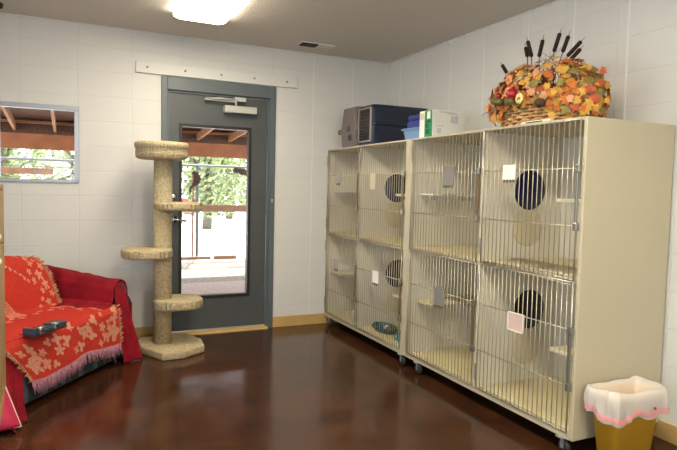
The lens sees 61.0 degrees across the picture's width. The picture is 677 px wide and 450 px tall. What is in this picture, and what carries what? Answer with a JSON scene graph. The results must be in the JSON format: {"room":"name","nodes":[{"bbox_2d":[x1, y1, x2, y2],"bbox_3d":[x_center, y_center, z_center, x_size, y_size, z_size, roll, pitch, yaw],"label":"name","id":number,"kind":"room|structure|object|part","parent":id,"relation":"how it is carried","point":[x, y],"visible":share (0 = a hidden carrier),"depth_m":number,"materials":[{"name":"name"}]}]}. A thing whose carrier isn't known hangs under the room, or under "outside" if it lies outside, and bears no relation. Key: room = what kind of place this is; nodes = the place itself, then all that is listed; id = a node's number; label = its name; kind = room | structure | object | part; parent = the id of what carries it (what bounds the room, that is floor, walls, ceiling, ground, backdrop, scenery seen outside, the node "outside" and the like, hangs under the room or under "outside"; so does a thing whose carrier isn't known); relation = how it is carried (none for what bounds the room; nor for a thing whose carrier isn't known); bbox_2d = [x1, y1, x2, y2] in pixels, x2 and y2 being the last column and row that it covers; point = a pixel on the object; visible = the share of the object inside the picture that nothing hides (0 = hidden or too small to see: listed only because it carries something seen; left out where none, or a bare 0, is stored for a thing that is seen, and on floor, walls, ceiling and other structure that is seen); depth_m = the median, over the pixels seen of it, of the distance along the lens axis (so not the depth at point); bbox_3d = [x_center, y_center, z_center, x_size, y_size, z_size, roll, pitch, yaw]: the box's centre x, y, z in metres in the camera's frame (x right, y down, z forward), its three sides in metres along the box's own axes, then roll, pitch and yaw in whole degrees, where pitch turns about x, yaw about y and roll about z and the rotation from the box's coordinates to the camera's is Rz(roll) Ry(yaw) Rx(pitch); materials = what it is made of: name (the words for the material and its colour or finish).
{"room":"animal shelter room","nodes":[
{"label":"animal shelter room","id":0,"kind":"room"},
{"bbox_2d":[0,13,388,327],"bbox_3d":[-1.696,-0.275,4.935,5.100,2.684,0.200,0,4,-25],"label":"wall","id":1,"kind":"structure","parent":0,"point":[84,226],"depth_m":4.79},
{"bbox_2d":[0,101,78,182],"bbox_3d":[-2.353,-0.639,4.502,0.586,0.610,0.076,0,4,-25],"label":"window","id":2,"kind":"structure","parent":1,"relation":"in","point":[75,110],"depth_m":4.53,"materials":[{"name":"silver metal"}]},
{"bbox_2d":[0,12,387,64],"bbox_3d":[-1.497,-1.597,4.814,4.571,0.020,0.014,0,4,-25],"label":"trim","id":3,"kind":"structure","parent":1,"relation":"attached to","point":[16,15],"depth_m":4.86,"materials":[{"name":"grey paint"}]},
{"bbox_2d":[136,60,296,88],"bbox_3d":[-1.029,-1.315,5.044,1.423,0.098,0.032,0,4,-25],"label":"trim","id":4,"kind":"structure","parent":1,"relation":"attached to","point":[148,67],"depth_m":5.01,"materials":[{"name":"grey paint"}]},
{"bbox_2d":[161,76,275,334],"bbox_3d":[-1.073,-0.149,5.159,1.016,2.235,0.179,0,4,-25],"label":"door","id":5,"kind":"structure","parent":1,"relation":"in","point":[251,309],"depth_m":5.22,"materials":[{"name":"grey metal"}]},
{"bbox_3d":[-1.396,-0.048,4.983,0.140,0.071,0.060,0,4,-25],"label":"lever handle","id":6,"kind":"part","parent":5,"relation":"part of","materials":[{"name":"silver metal"}]},
{"bbox_3d":[-0.994,-1.095,5.067,0.371,0.078,0.061,-1,4,-29],"label":"closer arm","id":7,"kind":"part","parent":5,"relation":"part of","materials":[{"name":"silver metal"}]},
{"bbox_2d":[272,313,336,327],"bbox_3d":[-0.087,0.912,5.659,1.182,0.100,0.012,0,4,-25],"label":"baseboard","id":8,"kind":"structure","parent":1,"relation":"attached to","point":[294,320],"depth_m":5.52,"materials":[{"name":"beige wood"}]},
{"bbox_2d":[308,56,353,312],"bbox_3d":[-0.070,-0.372,5.579,0.426,2.454,0.003,0,4,-25],"label":"trim","id":9,"kind":"structure","parent":1,"relation":"attached to","point":[314,56],"depth_m":5.50,"materials":[{"name":"white paint"}]},
{"bbox_2d":[0,0,555,62],"bbox_3d":[0.075,-1.396,1.146,5.100,0.100,8.400,0,4,-25],"label":"ceiling","id":10,"kind":"structure","parent":0,"point":[385,31],"depth_m":4.35,"materials":[{"name":"beige paint"}]},
{"bbox_2d":[173,0,246,24],"bbox_3d":[-0.776,-1.498,3.733,0.387,0.051,1.220,0,4,-25],"label":"ceiling light","id":11,"kind":"object","parent":10,"relation":"attached to","point":[218,12],"visible":1,"depth_m":4.00,"materials":[{"name":"white plastic"}]},
{"bbox_2d":[297,41,334,48],"bbox_3d":[-0.196,-1.582,5.065,0.320,0.022,0.107,0,4,-25],"label":"ceiling vent","id":12,"kind":"object","parent":10,"relation":"in","point":[301,43],"visible":1,"depth_m":5.03,"materials":[{"name":"white metal"}]},
{"bbox_2d":[0,322,676,449],"bbox_3d":[0.014,1.282,1.311,4.700,0.100,8.000,0,4,-25],"label":"floor","id":13,"kind":"structure","parent":0,"point":[322,386],"depth_m":3.47,"materials":[{"name":"concrete"}]},
{"bbox_2d":[0,184,5,422],"bbox_3d":[-1.621,0.487,2.224,0.585,1.301,0.380,0,4,-25],"label":"cabinet","id":14,"kind":"object","parent":13,"relation":"on","point":[2,269],"visible":1,"depth_m":2.42,"materials":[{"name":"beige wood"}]},
{"bbox_3d":[-1.372,-0.029,2.304,0.017,0.219,0.328,0,4,-25],"label":"cabinet door","id":15,"kind":"part","parent":14,"relation":"part of","materials":[{"name":"beige wood"}]},
{"bbox_3d":[-1.495,0.913,2.502,0.084,0.423,0.040,0,4,-25],"label":"leg","id":16,"kind":"part","parent":14,"relation":"part of","materials":[{"name":"beige wood"}]},
{"bbox_3d":[-1.381,0.387,2.329,0.017,0.598,0.328,0,4,-25],"label":"cabinet door","id":17,"kind":"part","parent":14,"relation":"part of","materials":[{"name":"beige wood"}]},
{"bbox_2d":[0,387,21,431],"bbox_3d":[-1.862,0.946,2.985,0.408,0.299,0.219,0,4,-18],"label":"pillow","id":18,"kind":"object","parent":13,"relation":"on","point":[10,419],"visible":0.73,"depth_m":2.97,"materials":[{"name":"red fabric"}]},
{"bbox_2d":[24,283,128,403],"bbox_3d":[-2.099,0.657,3.828,0.816,0.739,1.287,2,4,11],"label":"couch","id":19,"kind":"object","parent":13,"relation":"on","point":[29,395],"visible":0.15,"depth_m":3.70,"materials":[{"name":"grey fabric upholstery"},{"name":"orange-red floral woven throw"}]},
{"bbox_2d":[5,333,27,433],"bbox_3d":[-1.984,0.847,3.230,0.713,0.431,0.427,2,4,11],"label":"blanket","id":20,"kind":"object","parent":19,"relation":"on","point":[14,377],"visible":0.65,"depth_m":3.15,"materials":[{"name":"red fabric"}]},
{"bbox_2d":[5,304,123,393],"bbox_3d":[-1.912,0.795,3.676,0.531,0.418,1.161,2,4,11],"label":"throw blanket","id":21,"kind":"object","parent":19,"relation":"on","point":[90,331],"visible":0.88,"depth_m":3.63,"materials":[{"name":"red fabric"}]},
{"bbox_2d":[22,320,66,336],"bbox_3d":[-1.710,0.598,3.360,0.100,0.052,0.260,2,4,13],"label":"case","id":22,"kind":"object","parent":21,"relation":"on","point":[53,325],"visible":1,"depth_m":3.32,"materials":[{"name":"grey plastic"}]},
{"bbox_3d":[-1.725,0.595,3.328,0.075,0.006,0.120,2,4,13],"label":"lid","id":23,"kind":"part","parent":22,"relation":"part of","materials":[{"name":"black plastic"}]},
{"bbox_2d":[47,265,142,363],"bbox_3d":[-1.871,0.658,4.223,0.773,0.689,0.495,2,4,11],"label":"blanket","id":24,"kind":"object","parent":19,"relation":"on","point":[77,289],"visible":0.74,"depth_m":4.21,"materials":[{"name":"red fabric"}]},
{"bbox_3d":[-1.953,0.657,4.345,0.720,0.626,0.216,2,4,11],"label":"arm","id":25,"kind":"part","parent":19,"relation":"part of","materials":[{"name":"fabric"}]},
{"bbox_2d":[121,140,203,360],"bbox_3d":[-1.372,0.180,4.505,0.621,1.643,0.549,0,4,-25],"label":"cat tree","id":26,"kind":"object","parent":13,"relation":"on","point":[162,345],"visible":0.98,"depth_m":4.46,"materials":[{"name":"beige carpet"}]},
{"bbox_3d":[-1.388,0.210,4.539,0.140,1.460,0.140,0,4,-25],"label":"post","id":27,"kind":"part","parent":26,"relation":"part of","materials":[{"name":"beige carpet"}]},
{"bbox_2d":[324,139,412,365],"bbox_3d":[0.475,0.167,5.024,0.667,1.690,1.494,0,4,-25],"label":"cage","id":28,"kind":"object","parent":13,"relation":"on","point":[369,186],"visible":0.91,"depth_m":5.01,"materials":[{"name":"beige metal"}]},
{"bbox_3d":[0.014,0.488,5.273,0.012,0.764,0.643,0,4,-25],"label":"cage door","id":29,"kind":"part","parent":28,"relation":"part of","materials":[{"name":"silver metal"}]},
{"bbox_2d":[329,309,355,325],"bbox_3d":[0.304,0.866,5.438,0.596,0.008,0.639,0,4,-25],"label":"tray","id":30,"kind":"object","parent":28,"relation":"on","point":[338,311],"depth_m":5.43,"materials":[{"name":"beige plastic"}]},
{"bbox_3d":[0.032,-0.295,5.225,0.012,0.794,0.643,0,4,-25],"label":"cage door","id":31,"kind":"part","parent":28,"relation":"part of","materials":[{"name":"silver metal"}]},
{"bbox_2d":[330,231,357,236],"bbox_3d":[0.322,0.085,5.390,0.596,0.008,0.639,0,4,-25],"label":"tray","id":32,"kind":"object","parent":28,"relation":"on","point":[343,232],"depth_m":5.36,"materials":[{"name":"beige plastic"}]},
{"bbox_2d":[332,270,356,275],"bbox_3d":[0.227,0.463,5.624,0.569,0.015,0.185,0,4,-25],"label":"shelf","id":33,"kind":"object","parent":28,"relation":"attached to","point":[347,271],"depth_m":5.54,"materials":[{"name":"beige plastic"}]},
{"bbox_2d":[334,191,358,192],"bbox_3d":[0.245,-0.317,5.576,0.569,0.015,0.185,0,4,-25],"label":"shelf","id":34,"kind":"object","parent":28,"relation":"attached to","point":[334,191],"depth_m":5.42,"materials":[{"name":"beige"}]},
{"bbox_2d":[338,106,363,147],"bbox_3d":[0.337,-0.882,5.312,0.593,0.361,0.390,0,4,-25],"label":"pet carrier","id":35,"kind":"object","parent":28,"relation":"on","point":[349,132],"visible":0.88,"depth_m":5.13,"materials":[{"name":"grey plastic"}]},
{"bbox_3d":[0.143,0.510,4.987,0.011,0.284,0.015,0,4,-25],"label":"latch rod","id":36,"kind":"part","parent":28,"relation":"part of","materials":[{"name":"silver metal"}]},
{"bbox_3d":[0.161,-0.288,4.938,0.011,0.285,0.015,0,4,-25],"label":"latch rod","id":37,"kind":"part","parent":28,"relation":"part of","materials":[{"name":"silver metal"}]},
{"bbox_3d":[0.315,0.534,4.632,0.012,0.764,0.719,0,4,-25],"label":"cage door","id":38,"kind":"part","parent":28,"relation":"part of","materials":[{"name":"silver metal"}]},
{"bbox_2d":[360,323,400,346],"bbox_3d":[0.617,0.914,4.772,0.596,0.008,0.767,0,4,-25],"label":"tray","id":39,"kind":"object","parent":28,"relation":"on","point":[372,331],"depth_m":4.75,"materials":[{"name":"beige plastic"}]},
{"bbox_3d":[0.333,-0.249,4.584,0.012,0.794,0.719,0,4,-25],"label":"cage door","id":40,"kind":"part","parent":28,"relation":"part of","materials":[{"name":"silver metal"}]},
{"bbox_2d":[362,237,403,245],"bbox_3d":[0.635,0.133,4.724,0.596,0.008,0.767,0,4,-25],"label":"tray","id":41,"kind":"object","parent":28,"relation":"on","point":[384,239],"depth_m":4.71,"materials":[{"name":"beige plastic"}]},
{"bbox_2d":[372,322,397,333],"bbox_3d":[0.391,0.873,4.857,0.182,0.050,0.315,0,4,-25],"label":"bed","id":42,"kind":"object","parent":28,"relation":"on","point":[388,331],"visible":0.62,"depth_m":4.81,"materials":[{"name":"teal fabric"}]},
{"bbox_2d":[358,104,427,145],"bbox_3d":[0.493,-0.852,5.018,0.610,0.344,0.272,0,4,-25],"label":"pet carrier","id":43,"kind":"object","parent":28,"relation":"on","point":[377,123],"visible":0.74,"depth_m":4.86,"materials":[{"name":"blue plastic"}]},
{"bbox_3d":[0.225,-0.850,4.893,0.016,0.285,0.220,0,4,-25],"label":"wire door frame","id":44,"kind":"part","parent":43,"relation":"part of","materials":[{"name":"grey plastic"}]},
{"bbox_3d":[0.518,0.663,5.131,0.240,0.240,0.005,0,4,-25],"label":"plate","id":45,"kind":"part","parent":28,"relation":"part of","materials":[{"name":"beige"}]},
{"bbox_3d":[0.504,-0.092,5.070,0.240,0.240,0.005,0,4,-25],"label":"plate","id":46,"kind":"part","parent":28,"relation":"part of","materials":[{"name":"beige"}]},
{"bbox_3d":[0.460,0.559,4.313,0.011,0.284,0.015,0,4,-25],"label":"latch rod","id":47,"kind":"part","parent":28,"relation":"part of","materials":[{"name":"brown metal"}]},
{"bbox_3d":[0.478,-0.239,4.263,0.011,0.285,0.015,0,4,-25],"label":"latch rod","id":48,"kind":"part","parent":28,"relation":"part of","materials":[{"name":"brown metal"}]},
{"bbox_2d":[401,127,418,139],"bbox_3d":[0.621,-0.678,4.324,0.202,0.090,0.237,0,4,-25],"label":"plastic tub","id":49,"kind":"object","parent":28,"relation":"on","point":[409,133],"visible":0.42,"depth_m":4.28,"materials":[{"name":"blue plastic"}]},
{"bbox_2d":[407,114,419,127],"bbox_3d":[0.623,-0.747,4.318,0.150,0.157,0.190,0,4,-25],"label":"folded cloth","id":50,"kind":"object","parent":49,"relation":"in","point":[414,120],"visible":0.3,"depth_m":4.28,"materials":[{"name":"blue fabric"}]},
{"bbox_2d":[405,116,674,449],"bbox_3d":[1.124,0.267,3.641,0.667,1.690,1.557,0,4,-25],"label":"cage","id":51,"kind":"object","parent":13,"relation":"on","point":[537,259],"visible":0.95,"depth_m":3.44,"materials":[{"name":"beige laminate"}]},
{"bbox_3d":[0.671,0.589,3.872,0.012,0.764,0.760,0,4,-25],"label":"cage door","id":52,"kind":"part","parent":51,"relation":"part of","materials":[{"name":"silver metal"}]},
{"bbox_2d":[419,109,464,137],"bbox_3d":[0.749,-0.718,4.154,0.282,0.196,0.169,0,4,-25],"label":"carton","id":53,"kind":"object","parent":51,"relation":"on","point":[433,122],"visible":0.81,"depth_m":4.08,"materials":[{"name":"white cardboard"}]},
{"bbox_2d":[425,120,430,133],"bbox_3d":[0.634,-0.694,4.071,0.002,0.098,0.062,0,4,-25],"label":"print","id":54,"kind":"object","parent":53,"relation":"attached to","point":[427,122],"depth_m":4.07,"materials":[{"name":"green"}]},
{"bbox_2d":[437,111,457,126],"bbox_3d":[0.774,-0.746,4.073,0.175,0.106,0.002,0,4,-25],"label":"print","id":55,"kind":"object","parent":53,"relation":"attached to","point":[444,118],"depth_m":4.07,"materials":[{"name":"grey paper"}]},
{"bbox_2d":[412,346,474,383],"bbox_3d":[0.964,0.967,4.032,0.596,0.008,0.752,0,4,-25],"label":"tray","id":56,"kind":"object","parent":51,"relation":"on","point":[461,348],"depth_m":4.10,"materials":[{"name":"beige plastic"}]},
{"bbox_3d":[0.689,-0.194,3.824,0.012,0.794,0.760,0,4,-25],"label":"cage door","id":57,"kind":"part","parent":51,"relation":"part of","materials":[{"name":"silver metal"}]},
{"bbox_2d":[416,295,476,305],"bbox_3d":[0.863,0.561,4.269,0.569,0.015,0.185,0,4,-25],"label":"shelf","id":58,"kind":"object","parent":51,"relation":"attached to","point":[456,301],"depth_m":4.25,"materials":[{"name":"beige plastic"}]},
{"bbox_2d":[414,245,478,259],"bbox_3d":[0.982,0.187,3.984,0.596,0.008,0.752,0,4,-25],"label":"tray","id":59,"kind":"object","parent":51,"relation":"on","point":[440,249],"depth_m":4.02,"materials":[{"name":"beige plastic"}]},
{"bbox_2d":[420,193,480,196],"bbox_3d":[0.881,-0.219,4.221,0.569,0.015,0.185,0,4,-25],"label":"shelf","id":60,"kind":"object","parent":51,"relation":"attached to","point":[421,194],"depth_m":4.16,"materials":[{"name":"beige"}]},
{"bbox_3d":[0.825,0.615,3.534,0.011,0.284,0.015,0,4,-25],"label":"latch rod","id":61,"kind":"part","parent":51,"relation":"part of","materials":[{"name":"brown metal"}]},
{"bbox_3d":[0.844,-0.183,3.485,0.011,0.285,0.015,0,4,-25],"label":"latch rod","id":62,"kind":"part","parent":51,"relation":"part of","materials":[{"name":"brown metal"}]},
{"bbox_3d":[1.000,0.640,3.174,0.012,0.764,0.715,0,4,-25],"label":"cage door","id":63,"kind":"part","parent":51,"relation":"part of","materials":[{"name":"silver metal"}]},
{"bbox_2d":[480,375,571,430],"bbox_3d":[1.290,1.017,3.338,0.596,0.008,0.717,0,4,-25],"label":"tray","id":64,"kind":"object","parent":51,"relation":"on","point":[555,377],"depth_m":3.40,"materials":[{"name":"beige plastic"}]},
{"bbox_3d":[1.203,0.768,3.674,0.240,0.240,0.005,0,4,-25],"label":"plate","id":65,"kind":"part","parent":51,"relation":"part of","materials":[{"name":"beige plastic"}]},
{"bbox_3d":[1.188,0.013,3.613,0.240,0.240,0.005,0,4,-25],"label":"plate","id":66,"kind":"part","parent":51,"relation":"part of","materials":[{"name":"beige plastic"}]},
{"bbox_3d":[1.018,-0.144,3.126,0.012,0.794,0.715,0,4,-25],"label":"cage door","id":67,"kind":"part","parent":51,"relation":"part of","materials":[{"name":"silver metal"}]},
{"bbox_2d":[486,257,577,277],"bbox_3d":[1.308,0.237,3.290,0.596,0.008,0.717,0,4,-25],"label":"tray","id":68,"kind":"object","parent":51,"relation":"on","point":[560,270],"depth_m":3.36,"materials":[{"name":"beige plastic"}]},
{"bbox_2d":[521,118,553,124],"bbox_3d":[1.066,-0.554,3.084,0.038,0.014,0.210,0,4,-25],"label":"board","id":69,"kind":"object","parent":51,"relation":"on","point":[549,119],"visible":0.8,"depth_m":3.06,"materials":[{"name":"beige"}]},
{"bbox_2d":[482,28,611,126],"bbox_3d":[1.171,-0.837,3.282,0.515,0.559,0.851,0,4,-16],"label":"flower basket","id":70,"kind":"object","parent":51,"relation":"on","point":[567,98],"visible":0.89,"depth_m":3.10,"materials":[{"name":"wicker"}]},
{"bbox_3d":[0.976,-0.832,3.294,0.013,0.061,0.060,0,4,-25],"label":"silk flower","id":71,"kind":"part","parent":70,"relation":"part of","materials":[{"name":"orange fabric"}]},
{"bbox_3d":[0.988,-0.693,3.143,0.013,0.061,0.060,0,4,-25],"label":"silk flower","id":72,"kind":"part","parent":70,"relation":"part of","materials":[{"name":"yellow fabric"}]},
{"bbox_3d":[1.144,0.664,2.856,0.011,0.284,0.015,0,4,-25],"label":"latch rod","id":73,"kind":"part","parent":51,"relation":"part of","materials":[{"name":"silver metal"}]},
{"bbox_3d":[1.162,-0.134,2.807,0.011,0.285,0.015,0,4,-25],"label":"latch rod","id":74,"kind":"part","parent":51,"relation":"part of","materials":[{"name":"silver metal"}]},
{"bbox_2d":[593,412,656,449],"bbox_3d":[1.400,0.985,2.813,0.349,0.371,0.183,0,4,-25],"label":"trash bin","id":75,"kind":"object","parent":13,"relation":"on","point":[637,434],"visible":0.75,"depth_m":2.75,"materials":[{"name":"yellow plastic"}]},
{"bbox_2d":[584,375,668,427],"bbox_3d":[1.402,0.881,2.803,0.408,0.222,0.233,0,4,-25],"label":"liner","id":76,"kind":"object","parent":75,"relation":"in","point":[617,402],"visible":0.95,"depth_m":2.73,"materials":[{"name":"white plastic"}]},
{"bbox_2d":[388,0,676,425],"bbox_3d":[2.261,-0.020,2.272,0.200,2.684,8.000,0,4,-25],"label":"wall","id":77,"kind":"structure","parent":0,"point":[601,26],"depth_m":3.48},
{"bbox_2d":[389,0,558,64],"bbox_3d":[1.804,-1.409,2.977,0.014,0.020,6.117,0,4,-25],"label":"trim","id":78,"kind":"structure","parent":77,"relation":"attached to","point":[550,3],"depth_m":4.58,"materials":[{"name":"grey paint"}]},
{"bbox_2d":[399,0,630,129],"bbox_3d":[1.108,-0.278,4.487,0.003,2.454,2.526,0,4,-25],"label":"trim","id":79,"kind":"structure","parent":77,"relation":"attached to","point":[629,8],"depth_m":3.66,"materials":[{"name":"white paint"}]},
{"bbox_2d":[653,419,676,445],"bbox_3d":[2.141,1.171,2.294,0.012,0.100,7.986,0,4,-25],"label":"baseboard","id":80,"kind":"structure","parent":77,"relation":"attached to","point":[663,430],"depth_m":3.09,"materials":[{"name":"beige wood"}]},
{"bbox_3d":[-2.175,0.006,0.191,0.200,2.684,8.000,0,4,-25],"label":"wall","id":81,"kind":"structure","parent":0,"visible":0},
{"bbox_2d":[135,326,152,338],"bbox_3d":[-2.674,0.927,4.444,2.499,0.100,0.012,0,4,-25],"label":"baseboard","id":82,"kind":"structure","parent":81,"relation":"attached to","point":[140,331],"depth_m":4.91,"materials":[{"name":"beige wood"}]},
{"label":"outside","id":83,"kind":"structure","parent":0,"visible":0},
{"bbox_2d":[182,201,245,257],"bbox_3d":[-7.800,-0.879,35.239,70.000,0.190,59.800,0,4,-25],"label":"ground","id":84,"kind":"structure","parent":83,"point":[234,234],"depth_m":15.84,"materials":[{"name":"white concrete"}]},
{"bbox_2d":[1,148,60,178],"bbox_3d":[-9.395,-2.030,16.078,3.087,4.406,3.233,0,4,-25],"label":"tree","id":85,"kind":"object","parent":84,"relation":"on","point":[5,152],"visible":0.19,"depth_m":15.94,"materials":[{"name":"green plant"}]},
{"bbox_2d":[36,150,74,179],"bbox_3d":[-6.100,-1.322,14.066,2.402,3.396,2.496,0,4,-25],"label":"tree","id":86,"kind":"object","parent":84,"relation":"on","point":[66,154],"visible":0.06,"depth_m":13.46,"materials":[{"name":"green plant"}]},
{"bbox_2d":[1,157,245,255],"bbox_3d":[-2.754,-0.252,10.804,16.805,1.790,0.102,0,4,-25],"label":"fence","id":87,"kind":"object","parent":84,"relation":"on","point":[206,208],"visible":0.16,"depth_m":10.86,"materials":[{"name":"grey"}]},
{"bbox_2d":[1,167,52,174],"bbox_3d":[-6.114,-0.894,9.106,2.850,0.105,0.045,0,4,-25],"label":"wooden plank","id":88,"kind":"object","parent":87,"relation":"attached to","point":[10,170],"visible":1,"depth_m":9.52,"materials":[{"name":"brown wood"}]},
{"bbox_3d":[-2.663,-1.114,10.753,14.500,0.044,0.044,0,4,-25],"label":"rail","id":89,"kind":"part","parent":87,"relation":"part of","materials":[{"name":"grey"}]},
{"bbox_3d":[-2.743,-0.177,10.816,0.036,1.640,0.036,0,4,-25],"label":"fence post","id":90,"kind":"part","parent":87,"relation":"part of","materials":[{"name":"brown wood"}]},
{"bbox_2d":[189,171,200,191],"bbox_3d":[-2.675,-0.809,10.706,0.238,0.417,0.101,0,4,-25],"label":"vine","id":91,"kind":"object","parent":87,"relation":"hanging from","point":[196,180],"visible":1,"depth_m":10.69,"materials":[{"name":"brown plant"}]},
{"bbox_3d":[-2.669,-0.253,10.845,0.060,1.790,0.060,0,4,-25],"label":"fence post","id":92,"kind":"part","parent":87,"relation":"part of","materials":[{"name":"grey"}]},
{"bbox_3d":[-1.168,-0.326,11.578,7.100,0.135,0.040,0,4,-25],"label":"wood rail","id":93,"kind":"part","parent":87,"relation":"part of","materials":[{"name":"brown wood"}]},
{"bbox_2d":[233,167,245,175],"bbox_3d":[-1.840,-1.001,11.080,0.421,0.236,0.105,0,4,-25],"label":"vine","id":94,"kind":"object","parent":87,"relation":"hanging from","point":[241,171],"visible":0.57,"depth_m":11.04,"materials":[{"name":"brown plant"}]},
{"bbox_2d":[0,92,262,158],"bbox_3d":[-0.702,-0.500,8.346,16.000,2.680,5.151,0,4,-25],"label":"porch roof","id":95,"kind":"structure","parent":84,"relation":"on","point":[20,128],"depth_m":8.96,"materials":[{"name":"brown wood"}]},
{"bbox_3d":[-1.616,-1.597,10.280,16.000,0.040,0.100,0,4,-25],"label":"plate","id":96,"kind":"part","parent":95,"relation":"part of","materials":[{"name":"wood"}]},
{"bbox_2d":[182,198,191,216],"bbox_3d":[-7.621,-0.881,21.373,4.244,1.494,1.760,0,4,-25],"label":"car","id":97,"kind":"object","parent":84,"relation":"on","point":[183,199],"visible":0.03,"depth_m":21.36,"materials":[{"name":"red paint"}]},
{"bbox_2d":[182,156,245,228],"bbox_3d":[-4.264,-2.079,18.613,2.699,4.426,2.563,2,4,16],"label":"tree","id":98,"kind":"object","parent":84,"relation":"on","point":[207,181],"visible":0.44,"depth_m":18.25,"materials":[{"name":"green plant"}]},
{"bbox_2d":[185,158,246,218],"bbox_3d":[-4.500,-3.212,24.860,4.243,5.906,4.105,2,4,6],"label":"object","id":99,"kind":"object","parent":84,"relation":"on","point":[240,185],"visible":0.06,"depth_m":24.42,"materials":[{"name":"green plant"}]},
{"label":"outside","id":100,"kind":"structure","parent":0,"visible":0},
{"bbox_2d":[181,257,244,282],"bbox_3d":[-1.411,0.725,9.873,16.000,0.015,2.750,0,4,-25],"label":"mulch bed","id":101,"kind":"object","parent":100,"point":[193,270],"depth_m":9.35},
{"bbox_2d":[182,256,209,259],"bbox_3d":[-3.833,0.619,10.207,3.100,0.045,0.100,0,4,-25],"label":"border timber","id":102,"kind":"object","parent":101,"relation":"on","point":[188,257],"visible":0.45,"depth_m":10.73,"materials":[{"name":"brown wood"}]},
{"bbox_2d":[213,255,235,258],"bbox_3d":[-2.160,0.606,10.925,0.420,0.060,0.100,0,4,-25],"label":"border timber","id":103,"kind":"object","parent":101,"relation":"on","point":[214,256],"visible":1,"depth_m":10.88,"materials":[{"name":"brown wood"}]},
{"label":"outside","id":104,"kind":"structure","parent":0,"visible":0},
{"bbox_2d":[181,280,244,293],"bbox_3d":[-0.234,0.904,7.367,16.000,0.020,2.800,0,4,-25],"label":"porch slab","id":105,"kind":"object","parent":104,"point":[221,286],"depth_m":7.71,"materials":[{"name":"grey concrete"}]},
{"bbox_3d":[-2.303,0.415,3.804,0.864,0.357,1.022,0,4,-25],"label":"cover","id":106,"kind":"object","parent":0,"visible":0},
{"bbox_2d":[4,255,62,320],"bbox_3d":[-2.207,0.415,3.757,0.269,0.379,0.934,2,4,11],"label":"throw blanket","id":107,"kind":"object","parent":106,"relation":"on","point":[29,289],"visible":0.94,"depth_m":3.90,"materials":[{"name":"red fabric"}]}
]}

